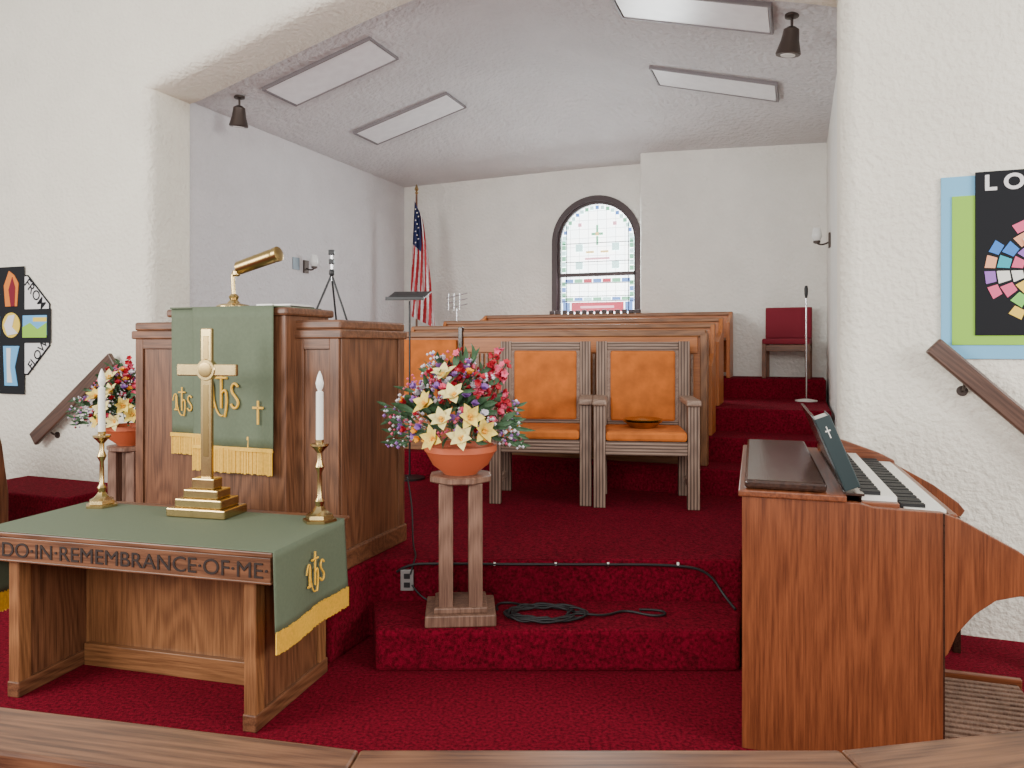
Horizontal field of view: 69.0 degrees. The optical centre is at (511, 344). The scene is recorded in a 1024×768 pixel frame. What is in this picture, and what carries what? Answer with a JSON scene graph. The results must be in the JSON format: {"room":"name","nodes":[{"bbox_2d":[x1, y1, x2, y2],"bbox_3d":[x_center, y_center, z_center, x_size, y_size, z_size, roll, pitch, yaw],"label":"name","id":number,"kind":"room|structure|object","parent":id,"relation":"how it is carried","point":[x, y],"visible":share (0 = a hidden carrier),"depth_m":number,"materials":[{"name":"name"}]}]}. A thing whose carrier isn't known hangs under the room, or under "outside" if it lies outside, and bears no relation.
{"room":"house of worship","nodes":[
{"label":"house of worship","id":0,"kind":"room"},
{"bbox_2d":[7,476,107,521],"bbox_3d":[-4.090,1.458,6.538,1.300,0.445,0.640,0,0,21],"label":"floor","id":1,"kind":"structure","parent":0,"point":[28,496],"depth_m":6.24,"materials":[{"name":"carpet"}]},
{"bbox_2d":[217,246,283,305],"bbox_3d":[-1.544,-0.395,4.391,0.438,0.354,0.200,0,0,21],"label":"lamp","id":2,"kind":"object","parent":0,"point":[275,254],"depth_m":4.35,"materials":[{"name":"gold metal"}]},
{"bbox_2d":[190,103,403,323],"bbox_3d":[-2.325,-0.520,9.042,0.001,4.400,4.320,0,0,21],"label":"wall","id":3,"kind":"structure","parent":0,"point":[253,191],"depth_m":8.44,"materials":[{"name":"grey paint"}]},
{"bbox_2d":[292,257,299,269],"bbox_3d":[-2.490,-0.940,8.591,0.012,0.140,0.120,0,0,21],"label":"light switch","id":4,"kind":"object","parent":3,"relation":"attached to","point":[295,261],"visible":1,"depth_m":8.59,"materials":[{"name":"blue"}]},
{"bbox_2d":[303,255,318,272],"bbox_3d":[-2.348,-0.948,8.729,0.178,0.205,0.100,0,0,21],"label":"wall sconce","id":5,"kind":"object","parent":3,"relation":"attached to","point":[314,262],"visible":1,"depth_m":8.71,"materials":[{"name":"white glass"}]},
{"bbox_2d":[0,0,1023,641],"bbox_3d":[-0.475,-1.920,5.771,15.000,7.200,0.501,0,0,21],"label":"wall","id":6,"kind":"structure","parent":0,"point":[96,96],"depth_m":6.16,"materials":[{"name":"beige paint"}]},
{"bbox_2d":[0,266,50,393],"bbox_3d":[-4.796,-0.140,7.141,1.040,1.220,0.028,0,0,21],"label":"banner","id":7,"kind":"object","parent":6,"relation":"attached to","point":[25,312],"visible":1,"depth_m":7.09,"materials":[{"name":"black"}]},
{"bbox_2d":[29,353,116,444],"bbox_3d":[-3.973,0.500,6.786,1.069,0.854,0.112,0,0,21],"label":"handrail","id":8,"kind":"object","parent":6,"relation":"attached to","point":[52,420],"visible":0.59,"depth_m":6.76,"materials":[{"name":"brown wood"}]},
{"bbox_2d":[926,339,1023,434],"bbox_3d":[2.818,0.390,4.179,0.886,0.850,0.112,0,0,21],"label":"handrail","id":9,"kind":"object","parent":6,"relation":"attached to","point":[971,378],"visible":1,"depth_m":4.20,"materials":[{"name":"brown wood"}]},
{"bbox_2d":[941,169,1023,358],"bbox_3d":[2.967,-0.455,4.161,1.000,1.070,0.040,0,0,21],"label":"banner","id":10,"kind":"object","parent":6,"relation":"attached to","point":[982,214],"visible":0.98,"depth_m":4.25,"materials":[{"name":"blue"}]},
{"bbox_2d":[0,609,1023,754],"bbox_3d":[0.000,1.680,5.000,18.000,0.001,18.000,0,0,0],"label":"floor","id":11,"kind":"structure","parent":0,"point":[358,706],"depth_m":3.47,"materials":[{"name":"carpet"}]},
{"bbox_2d":[0,439,7,523],"bbox_3d":[-4.430,1.069,5.436,1.400,1.220,0.450,0,0,15],"label":"pew","id":12,"kind":"object","parent":11,"relation":"on","point":[3,480],"visible":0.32,"depth_m":5.43,"materials":[{"name":"brown wood"}]},
{"bbox_2d":[0,501,349,732],"bbox_3d":[-1.680,1.280,3.694,1.560,0.800,0.720,0,0,15],"label":"table","id":13,"kind":"object","parent":11,"relation":"on","point":[201,613],"visible":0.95,"depth_m":3.70,"materials":[{"name":"brown wood"}]},
{"bbox_2d":[0,502,348,654],"bbox_3d":[-1.689,1.096,3.655,1.624,0.441,0.640,0,0,14],"label":"table runner","id":14,"kind":"object","parent":13,"relation":"on","point":[310,576],"visible":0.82,"depth_m":3.53,"materials":[{"name":"green fabric"}]},
{"bbox_2d":[86,369,116,508],"bbox_3d":[-2.230,0.501,4.050,0.170,0.745,0.147,0,0,0],"label":"candlestick","id":15,"kind":"object","parent":14,"relation":"on","point":[102,500],"visible":1,"depth_m":4.04,"materials":[{"name":"gold metal"}]},
{"bbox_2d":[98,387,105,431],"bbox_3d":[-2.230,0.359,4.050,0.036,0.260,0.036,0,0,0],"label":"candle","id":16,"kind":"object","parent":15,"relation":"on","point":[101,390],"depth_m":4.04,"materials":[{"name":"white wax"}]},
{"bbox_2d":[166,328,246,519],"bbox_3d":[-1.575,0.394,3.850,0.350,0.960,0.197,0,0,14],"label":"cross","id":17,"kind":"object","parent":14,"relation":"on","point":[206,498],"visible":1,"depth_m":3.83,"materials":[{"name":"gold metal"}]},
{"bbox_2d":[303,371,336,524],"bbox_3d":[-0.955,0.501,3.700,0.170,0.745,0.147,0,0,0],"label":"candlestick","id":18,"kind":"object","parent":14,"relation":"on","point":[319,515],"visible":1,"depth_m":3.68,"materials":[{"name":"gold metal"}]},
{"bbox_2d":[316,391,322,439],"bbox_3d":[-0.955,0.359,3.700,0.036,0.260,0.036,0,0,0],"label":"candle","id":19,"kind":"object","parent":18,"relation":"on","point":[319,394],"depth_m":3.68,"materials":[{"name":"white wax"}]},
{"bbox_2d":[0,707,1023,767],"bbox_3d":[-0.207,1.290,1.756,4.874,0.779,0.554,0,0,3],"label":"rail","id":20,"kind":"object","parent":11,"relation":"on","point":[28,739],"visible":1,"depth_m":1.63,"materials":[{"name":"brown wood"}]},
{"bbox_2d":[373,601,741,669],"bbox_3d":[0.261,1.572,4.054,2.114,0.215,0.448,0,0,0],"label":"step","id":21,"kind":"structure","parent":11,"relation":"on","point":[691,635],"depth_m":3.83,"materials":[{"name":"red carpet"}]},
{"bbox_2d":[425,470,495,627],"bbox_3d":[-0.277,1.078,4.020,0.370,0.772,0.323,0,0,-4],"label":"stand","id":22,"kind":"object","parent":21,"relation":"on","point":[447,608],"visible":0.98,"depth_m":3.90,"materials":[{"name":"brown wood"}]},
{"bbox_2d":[376,343,535,475],"bbox_3d":[-0.327,0.339,4.009,0.744,0.704,0.644,0,0,-35],"label":"flower arrangement","id":23,"kind":"object","parent":22,"relation":"on","point":[462,455],"visible":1,"depth_m":3.92,"materials":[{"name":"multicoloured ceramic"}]},
{"bbox_2d":[424,440,496,475],"bbox_3d":[-0.277,0.614,4.020,0.390,0.155,0.390,0,0,0],"label":"bowl","id":24,"kind":"object","parent":22,"relation":"on","point":[451,459],"depth_m":3.89,"materials":[{"name":"orange ceramic"}]},
{"bbox_2d":[738,403,1023,752],"bbox_3d":[1.770,1.005,3.605,1.265,1.351,1.474,0,0,18],"label":"organ console","id":25,"kind":"object","parent":11,"relation":"on","point":[855,601],"visible":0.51,"depth_m":3.00,"materials":[{"name":"brown wood"}]},
{"bbox_2d":[811,411,860,490],"bbox_3d":[1.359,0.441,3.137,0.173,0.310,0.214,0,0,18],"label":"book","id":26,"kind":"object","parent":25,"relation":"on","point":[823,422],"visible":1,"depth_m":3.04,"materials":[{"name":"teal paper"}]},
{"bbox_2d":[194,0,836,186],"bbox_3d":[0.341,-2.643,8.008,5.720,0.645,4.300,0,0,21],"label":"ceiling","id":27,"kind":"structure","parent":0,"point":[544,86],"depth_m":7.85,"materials":[{"name":"grey paint"}]},
{"bbox_2d":[229,95,247,127],"bbox_3d":[-2.648,-2.249,7.216,0.178,0.302,0.179,0,0,21],"label":"ceiling spotlight","id":28,"kind":"object","parent":27,"relation":"attached to","point":[238,119],"depth_m":7.15,"materials":[{"name":"brown metal"}]},
{"bbox_2d":[264,90,295,105],"bbox_3d":[-2.293,-2.448,7.359,0.025,0.036,0.500,0,0,21],"label":"frame","id":29,"kind":"object","parent":27,"relation":"attached to","point":[266,91],"visible":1,"depth_m":7.35,"materials":[{"name":"grey metal"}]},
{"bbox_2d":[261,36,370,90],"bbox_3d":[-1.832,-2.605,6.914,1.206,0.349,0.018,0,0,21],"label":"frame","id":30,"kind":"object","parent":27,"relation":"attached to","point":[367,39],"visible":1,"depth_m":6.90,"materials":[{"name":"grey metal"}]},
{"bbox_2d":[267,41,395,104],"bbox_3d":[-1.743,-2.605,7.147,1.153,0.322,0.490,0,0,21],"label":"ceiling light","id":31,"kind":"object","parent":27,"relation":"in","point":[366,57],"visible":1,"depth_m":7.14,"materials":[{"name":"white plastic"}]},
{"bbox_2d":[295,57,398,106],"bbox_3d":[-1.653,-2.605,7.381,1.206,0.349,0.018,0,0,21],"label":"frame","id":32,"kind":"object","parent":27,"relation":"attached to","point":[398,57],"visible":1,"depth_m":7.37,"materials":[{"name":"grey metal"}]},
{"bbox_2d":[354,133,377,144],"bbox_3d":[-1.730,-2.448,8.825,0.025,0.036,0.500,0,0,21],"label":"frame","id":33,"kind":"object","parent":27,"relation":"attached to","point":[375,143],"visible":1,"depth_m":8.82,"materials":[{"name":"grey metal"}]},
{"bbox_2d":[370,38,397,59],"bbox_3d":[-1.192,-2.761,6.936,0.025,0.036,0.500,0,0,21],"label":"frame","id":34,"kind":"object","parent":27,"relation":"attached to","point":[372,40],"visible":1,"depth_m":6.92,"materials":[{"name":"grey metal"}]},
{"bbox_2d":[353,92,447,133],"bbox_3d":[-1.270,-2.605,8.380,1.206,0.349,0.018,0,0,21],"label":"frame","id":35,"kind":"object","parent":27,"relation":"attached to","point":[445,93],"visible":1,"depth_m":8.37,"materials":[{"name":"grey metal"}]},
{"bbox_2d":[357,95,463,143],"bbox_3d":[-1.180,-2.605,8.613,1.153,0.322,0.490,0,0,21],"label":"ceiling light","id":36,"kind":"object","parent":27,"relation":"in","point":[438,108],"visible":1,"depth_m":8.61,"materials":[{"name":"white plastic"}]},
{"bbox_2d":[377,107,466,144],"bbox_3d":[-1.091,-2.605,8.847,1.206,0.349,0.018,0,0,21],"label":"frame","id":37,"kind":"object","parent":27,"relation":"attached to","point":[466,107],"visible":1,"depth_m":8.83,"materials":[{"name":"grey metal"}]},
{"bbox_2d":[447,92,465,107],"bbox_3d":[-0.630,-2.761,8.402,0.025,0.036,0.500,0,0,21],"label":"frame","id":38,"kind":"object","parent":27,"relation":"attached to","point":[448,95],"visible":1,"depth_m":8.39,"materials":[{"name":"grey metal"}]},
{"bbox_2d":[612,0,623,17],"bbox_3d":[0.837,-2.745,5.986,0.025,0.036,0.500,0,0,21],"label":"frame","id":39,"kind":"object","parent":27,"relation":"attached to","point":[614,1],"visible":0.72,"depth_m":6.04,"materials":[{"name":"grey metal"}]},
{"bbox_2d":[649,69,659,84],"bbox_3d":[1.457,-2.745,7.601,0.025,0.036,0.500,0,0,21],"label":"frame","id":40,"kind":"object","parent":27,"relation":"attached to","point":[651,71],"visible":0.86,"depth_m":7.60,"materials":[{"name":"grey metal"}]},
{"bbox_2d":[616,0,770,32],"bbox_3d":[1.387,-2.589,5.775,1.153,0.322,0.490,0,0,21],"label":"ceiling light","id":41,"kind":"object","parent":27,"relation":"in","point":[703,13],"visible":0.99,"depth_m":5.77,"materials":[{"name":"white plastic"}]},
{"bbox_2d":[623,17,773,34],"bbox_3d":[1.477,-2.589,6.008,1.206,0.349,0.018,0,0,21],"label":"frame","id":42,"kind":"object","parent":27,"relation":"attached to","point":[623,17],"visible":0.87,"depth_m":5.99,"materials":[{"name":"grey metal"}]},
{"bbox_2d":[649,66,777,85],"bbox_3d":[1.917,-2.589,7.156,1.206,0.349,0.018,0,0,21],"label":"frame","id":43,"kind":"object","parent":27,"relation":"attached to","point":[696,73],"visible":1,"depth_m":7.13,"materials":[{"name":"grey metal"}]},
{"bbox_2d":[653,70,776,100],"bbox_3d":[2.007,-2.589,7.390,1.153,0.322,0.490,0,0,21],"label":"ceiling light","id":44,"kind":"object","parent":27,"relation":"in","point":[724,86],"visible":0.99,"depth_m":7.39,"materials":[{"name":"white plastic"}]},
{"bbox_2d":[658,85,776,101],"bbox_3d":[2.097,-2.589,7.623,1.206,0.349,0.018,0,0,21],"label":"frame","id":45,"kind":"object","parent":27,"relation":"attached to","point":[658,85],"visible":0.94,"depth_m":7.61,"materials":[{"name":"grey metal"}]},
{"bbox_2d":[696,0,771,7],"bbox_3d":[1.298,-2.589,5.541,1.206,0.349,0.018,0,0,21],"label":"frame","id":46,"kind":"object","parent":27,"relation":"attached to","point":[738,2],"visible":1,"depth_m":5.38,"materials":[{"name":"grey metal"}]},
{"bbox_2d":[769,6,773,33],"bbox_3d":[1.938,-2.433,5.563,0.025,0.036,0.500,0,0,21],"label":"frame","id":47,"kind":"object","parent":27,"relation":"attached to","point":[771,8],"visible":1,"depth_m":5.55,"materials":[{"name":"grey metal"}]},
{"bbox_2d":[775,86,778,101],"bbox_3d":[2.558,-2.433,7.178,0.025,0.036,0.500,0,0,21],"label":"frame","id":48,"kind":"object","parent":27,"relation":"attached to","point":[777,87],"visible":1,"depth_m":7.18,"materials":[{"name":"grey metal"}]},
{"bbox_2d":[775,12,800,57],"bbox_3d":[2.025,-2.263,5.465,0.178,0.302,0.179,0,0,21],"label":"ceiling spotlight","id":49,"kind":"object","parent":27,"relation":"attached to","point":[789,45],"depth_m":5.40,"materials":[{"name":"brown metal"}]},
{"bbox_2d":[404,164,639,331],"bbox_3d":[1.165,-0.820,10.043,6.600,5.800,0.250,0,0,21],"label":"wall","id":50,"kind":"structure","parent":0,"point":[489,240],"depth_m":10.44,"materials":[{"name":"white paint"}]},
{"bbox_2d":[552,195,639,313],"bbox_3d":[1.122,-1.155,9.931,1.220,1.670,0.070,0,0,21],"label":"window frame","id":51,"kind":"structure","parent":50,"relation":"attached to","point":[572,207],"depth_m":9.97,"materials":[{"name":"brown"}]},
{"bbox_2d":[558,201,635,313],"bbox_3d":[1.142,-1.123,9.982,1.090,1.605,0.081,0,0,21],"label":"window","id":52,"kind":"structure","parent":50,"relation":"in","point":[604,218],"depth_m":9.99,"materials":[{"name":"glass"}]},
{"bbox_2d":[571,278,623,311],"bbox_3d":[1.142,-0.667,9.984,0.720,0.445,0.009,0,0,21],"label":"stained glass pieces","id":53,"kind":"object","parent":52,"relation":"attached to","point":[617,305],"visible":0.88,"depth_m":9.98,"materials":[{"name":"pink glass"}]},
{"bbox_2d":[578,221,616,307],"bbox_3d":[1.142,-1.070,9.982,0.530,1.150,0.012,0,0,21],"label":"stained glass pieces","id":54,"kind":"object","parent":52,"relation":"attached to","point":[614,222],"visible":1,"depth_m":9.98,"materials":[{"name":"pink glass"}]},
{"bbox_2d":[586,232,608,252],"bbox_3d":[1.142,-1.374,9.982,0.310,0.278,0.012,0,0,21],"label":"stained glass pieces","id":55,"kind":"object","parent":52,"relation":"attached to","point":[596,233],"visible":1,"depth_m":9.97,"materials":[{"name":"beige glass"}]},
{"bbox_2d":[562,205,633,311],"bbox_3d":[1.142,-1.232,9.984,0.985,1.264,0.009,0,0,21],"label":"stained glass pieces","id":56,"kind":"object","parent":52,"relation":"attached to","point":[615,246],"visible":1,"depth_m":9.98,"materials":[{"name":"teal glass"}]},
{"bbox_2d":[326,474,741,661],"bbox_3d":[-0.658,1.458,5.408,5.659,0.445,2.990,0,0,21],"label":"platform","id":57,"kind":"structure","parent":0,"point":[532,522],"depth_m":4.48,"materials":[{"name":"carpet"}]},
{"bbox_2d":[132,307,406,568],"bbox_3d":[-1.514,0.514,4.588,1.512,1.440,0.830,0,0,21],"label":"pulpit","id":58,"kind":"object","parent":57,"relation":"on","point":[360,364],"visible":0.5,"depth_m":4.21,"materials":[{"name":"brown wood"}]},
{"bbox_2d":[170,305,321,475],"bbox_3d":[-1.559,0.248,4.365,0.731,0.929,0.459,0,0,21],"label":"cloth","id":59,"kind":"object","parent":58,"relation":"on","point":[243,335],"depth_m":4.13,"materials":[{"name":"green fabric"}]},
{"bbox_2d":[256,304,313,307],"bbox_3d":[-1.335,-0.228,4.375,0.260,0.020,0.220,0,0,21],"label":"open book","id":60,"kind":"object","parent":58,"relation":"on","point":[291,305],"visible":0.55,"depth_m":4.29,"materials":[{"name":"white paper"}]},
{"bbox_2d":[316,250,347,319],"bbox_3d":[-1.067,-0.353,4.445,0.213,0.421,0.200,0,0,0],"label":"tripod","id":61,"kind":"object","parent":58,"relation":"on","point":[331,253],"visible":0.88,"depth_m":4.41,"materials":[{"name":"black metal"}]},
{"bbox_2d":[400,569,413,590],"bbox_3d":[-0.600,1.345,4.264,0.075,0.120,0.028,0,0,0],"label":"electrical outlet","id":62,"kind":"object","parent":57,"relation":"attached to","point":[406,580],"visible":1,"depth_m":4.25,"materials":[{"name":"grey plastic"}]},
{"bbox_2d":[404,574,409,578],"bbox_3d":[-0.600,1.320,4.252,0.035,0.030,0.004,0,0,0],"label":"socket","id":63,"kind":"object","parent":62,"relation":"attached to","point":[406,576],"depth_m":4.25,"materials":[{"name":"black plastic"}]},
{"bbox_2d":[404,582,409,587],"bbox_3d":[-0.600,1.370,4.252,0.035,0.030,0.004,0,0,0],"label":"socket","id":64,"kind":"object","parent":62,"relation":"attached to","point":[406,584],"depth_m":4.25,"materials":[{"name":"black plastic"}]},
{"bbox_2d":[385,291,430,480],"bbox_3d":[-0.947,0.366,6.870,0.360,1.735,0.300,0,0,10],"label":"music stand","id":65,"kind":"object","parent":57,"relation":"on","point":[416,295],"visible":0.9,"depth_m":6.87,"materials":[{"name":"black metal"}]},
{"bbox_2d":[489,341,592,505],"bbox_3d":[0.250,0.602,6.023,0.810,1.265,0.630,0,0,7],"label":"chair","id":66,"kind":"object","parent":57,"relation":"on","point":[553,378],"visible":0.75,"depth_m":6.23,"materials":[{"name":"brown wood"}]},
{"bbox_2d":[502,423,579,439],"bbox_3d":[0.248,0.692,6.008,0.610,0.075,0.540,0,0,7],"label":"seat cushion","id":67,"kind":"object","parent":66,"relation":"on","point":[544,431],"depth_m":5.75,"materials":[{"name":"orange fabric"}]},
{"bbox_2d":[514,351,576,418],"bbox_3d":[0.282,0.337,6.283,0.524,0.575,0.065,0,0,7],"label":"cushion","id":68,"kind":"object","parent":66,"relation":"on","point":[545,380],"depth_m":6.25,"materials":[{"name":"orange fabric"}]},
{"bbox_2d":[396,476,736,623],"bbox_3d":[0.222,1.145,4.178,2.002,0.636,0.604,0,0,15],"label":"cable","id":69,"kind":"object","parent":57,"relation":"on","point":[568,617],"visible":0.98,"depth_m":4.13,"materials":[{"name":"black rubber"}]},
{"bbox_2d":[592,341,701,509],"bbox_3d":[1.045,0.602,5.883,0.810,1.265,0.630,0,0,7],"label":"chair","id":70,"kind":"object","parent":57,"relation":"on","point":[634,379],"visible":0.94,"depth_m":6.09,"materials":[{"name":"brown wood"}]},
{"bbox_2d":[623,417,662,428],"bbox_3d":[1.035,0.617,5.900,0.310,0.072,0.310,0,0,0],"label":"plate","id":71,"kind":"object","parent":70,"relation":"on","point":[633,422],"visible":1,"depth_m":5.81,"materials":[{"name":"brown wood"}]},
{"bbox_2d":[611,351,674,420],"bbox_3d":[1.077,0.337,6.143,0.524,0.575,0.065,0,0,7],"label":"cushion","id":72,"kind":"object","parent":70,"relation":"on","point":[642,382],"depth_m":6.11,"materials":[{"name":"orange fabric"}]},
{"bbox_2d":[605,424,686,441],"bbox_3d":[1.043,0.692,5.868,0.610,0.075,0.540,0,0,7],"label":"seat cushion","id":73,"kind":"object","parent":70,"relation":"on","point":[613,432],"depth_m":5.63,"materials":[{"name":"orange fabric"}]},
{"bbox_2d":[404,449,741,497],"bbox_3d":[-0.048,1.350,6.995,5.660,0.660,0.409,0,0,21],"label":"carpeted step","id":74,"kind":"structure","parent":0,"point":[716,478],"depth_m":6.41,"materials":[{"name":"carpet"}]},
{"bbox_2d":[404,327,708,465],"bbox_3d":[0.203,0.424,6.867,3.120,1.190,0.130,0,0,21],"label":"pew","id":75,"kind":"object","parent":74,"relation":"on","point":[422,343],"visible":0.13,"depth_m":6.72,"materials":[{"name":"orange wood"}]},
{"bbox_2d":[640,143,826,401],"bbox_3d":[2.682,-0.720,9.112,2.160,4.800,0.400,0,0,21],"label":"wall","id":76,"kind":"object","parent":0,"point":[723,229],"depth_m":8.88,"materials":[{"name":"white paint"}]},
{"bbox_2d":[709,431,817,462],"bbox_3d":[0.115,1.242,7.420,5.660,0.875,0.499,0,0,21],"label":"stair step","id":77,"kind":"structure","parent":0,"point":[724,446],"depth_m":6.49,"materials":[{"name":"carpet"}]},
{"bbox_2d":[411,323,715,435],"bbox_3d":[0.360,0.302,7.318,3.150,1.004,0.325,0,0,21],"label":"pew","id":78,"kind":"object","parent":77,"relation":"on","point":[710,327],"visible":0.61,"depth_m":7.10,"materials":[{"name":"orange wood"}]},
{"bbox_2d":[716,398,830,434],"bbox_3d":[0.447,1.135,8.284,5.660,1.090,1.349,0,0,21],"label":"stair step","id":79,"kind":"structure","parent":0,"point":[734,415],"depth_m":6.90,"materials":[{"name":"carpet"}]},
{"bbox_2d":[443,317,723,405],"bbox_3d":[0.614,0.154,7.981,3.150,0.869,0.465,0,0,21],"label":"pew","id":80,"kind":"object","parent":79,"relation":"on","point":[719,322],"visible":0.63,"depth_m":7.84,"materials":[{"name":"orange wood"}]},
{"bbox_2d":[795,286,817,401],"bbox_3d":[3.080,-0.016,7.800,0.220,1.210,0.220,0,0,0],"label":"microphone stand","id":81,"kind":"object","parent":79,"relation":"on","point":[805,287],"visible":1,"depth_m":7.79,"materials":[{"name":"silver metal"}]},
{"bbox_2d":[724,376,825,400],"bbox_3d":[0.882,1.025,9.418,5.660,1.310,1.079,0,0,21],"label":"stair step","id":82,"kind":"structure","parent":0,"point":[738,387],"depth_m":8.10,"materials":[{"name":"carpet"}]},
{"bbox_2d":[410,184,434,325],"bbox_3d":[-1.274,-0.911,10.159,0.374,2.560,0.327,0,0,-26],"label":"flag","id":83,"kind":"object","parent":82,"relation":"on","point":[422,310],"visible":0.88,"depth_m":10.11,"materials":[{"name":"multicoloured fabric"}]},
{"bbox_2d":[446,293,467,320],"bbox_3d":[-0.715,-0.154,9.666,0.239,1.046,0.200,0,0,-18],"label":"plate rack","id":84,"kind":"object","parent":82,"relation":"on","point":[448,297],"visible":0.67,"depth_m":9.66,"materials":[{"name":"silver metal"}]},
{"bbox_2d":[479,309,732,377],"bbox_3d":[1.044,-0.035,9.101,3.150,0.809,0.465,0,0,21],"label":"pew","id":85,"kind":"object","parent":82,"relation":"on","point":[727,316],"visible":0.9,"depth_m":9.10,"materials":[{"name":"orange wood"}]},
{"bbox_2d":[762,307,811,378],"bbox_3d":[3.102,-0.031,8.397,0.500,0.800,0.410,0,0,25],"label":"chair","id":86,"kind":"object","parent":82,"relation":"on","point":[785,325],"visible":0.87,"depth_m":8.47,"materials":[{"name":"red fabric"}]},
{"bbox_2d":[827,75,836,429],"bbox_3d":[3.015,-0.520,6.992,0.001,4.400,4.320,0,0,21],"label":"wall","id":87,"kind":"structure","parent":0,"point":[832,133],"depth_m":7.13,"materials":[{"name":"white paint"}]},
{"bbox_2d":[812,228,830,247],"bbox_3d":[3.138,-1.087,7.566,0.178,0.205,0.100,0,0,21],"label":"wall sconce","id":88,"kind":"object","parent":87,"relation":"attached to","point":[816,233],"visible":1,"depth_m":7.54,"materials":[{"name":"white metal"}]},
{"bbox_3d":[-2.871,1.620,5.877,1.653,0.120,1.406,0,0,0],"label":"floor","id":89,"kind":"structure","parent":0,"visible":0},
{"bbox_2d":[106,444,135,501],"bbox_3d":[-3.010,1.173,5.880,0.370,0.772,0.323,0,0,10],"label":"stand","id":90,"kind":"object","parent":89,"relation":"on","point":[121,459],"visible":0.26,"depth_m":5.78,"materials":[{"name":"brown wood"}]},
{"bbox_2d":[65,355,135,445],"bbox_3d":[-3.027,0.432,5.870,0.756,0.708,0.649,0,0,22],"label":"flower arrangement","id":91,"kind":"object","parent":90,"relation":"on","point":[122,434],"visible":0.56,"depth_m":5.74,"materials":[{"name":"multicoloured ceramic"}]},
{"bbox_2d":[106,423,135,445],"bbox_3d":[-3.010,0.709,5.880,0.390,0.155,0.390,0,0,0],"label":"bowl","id":92,"kind":"object","parent":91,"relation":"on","point":[124,435],"depth_m":5.73,"materials":[{"name":"orange ceramic"}]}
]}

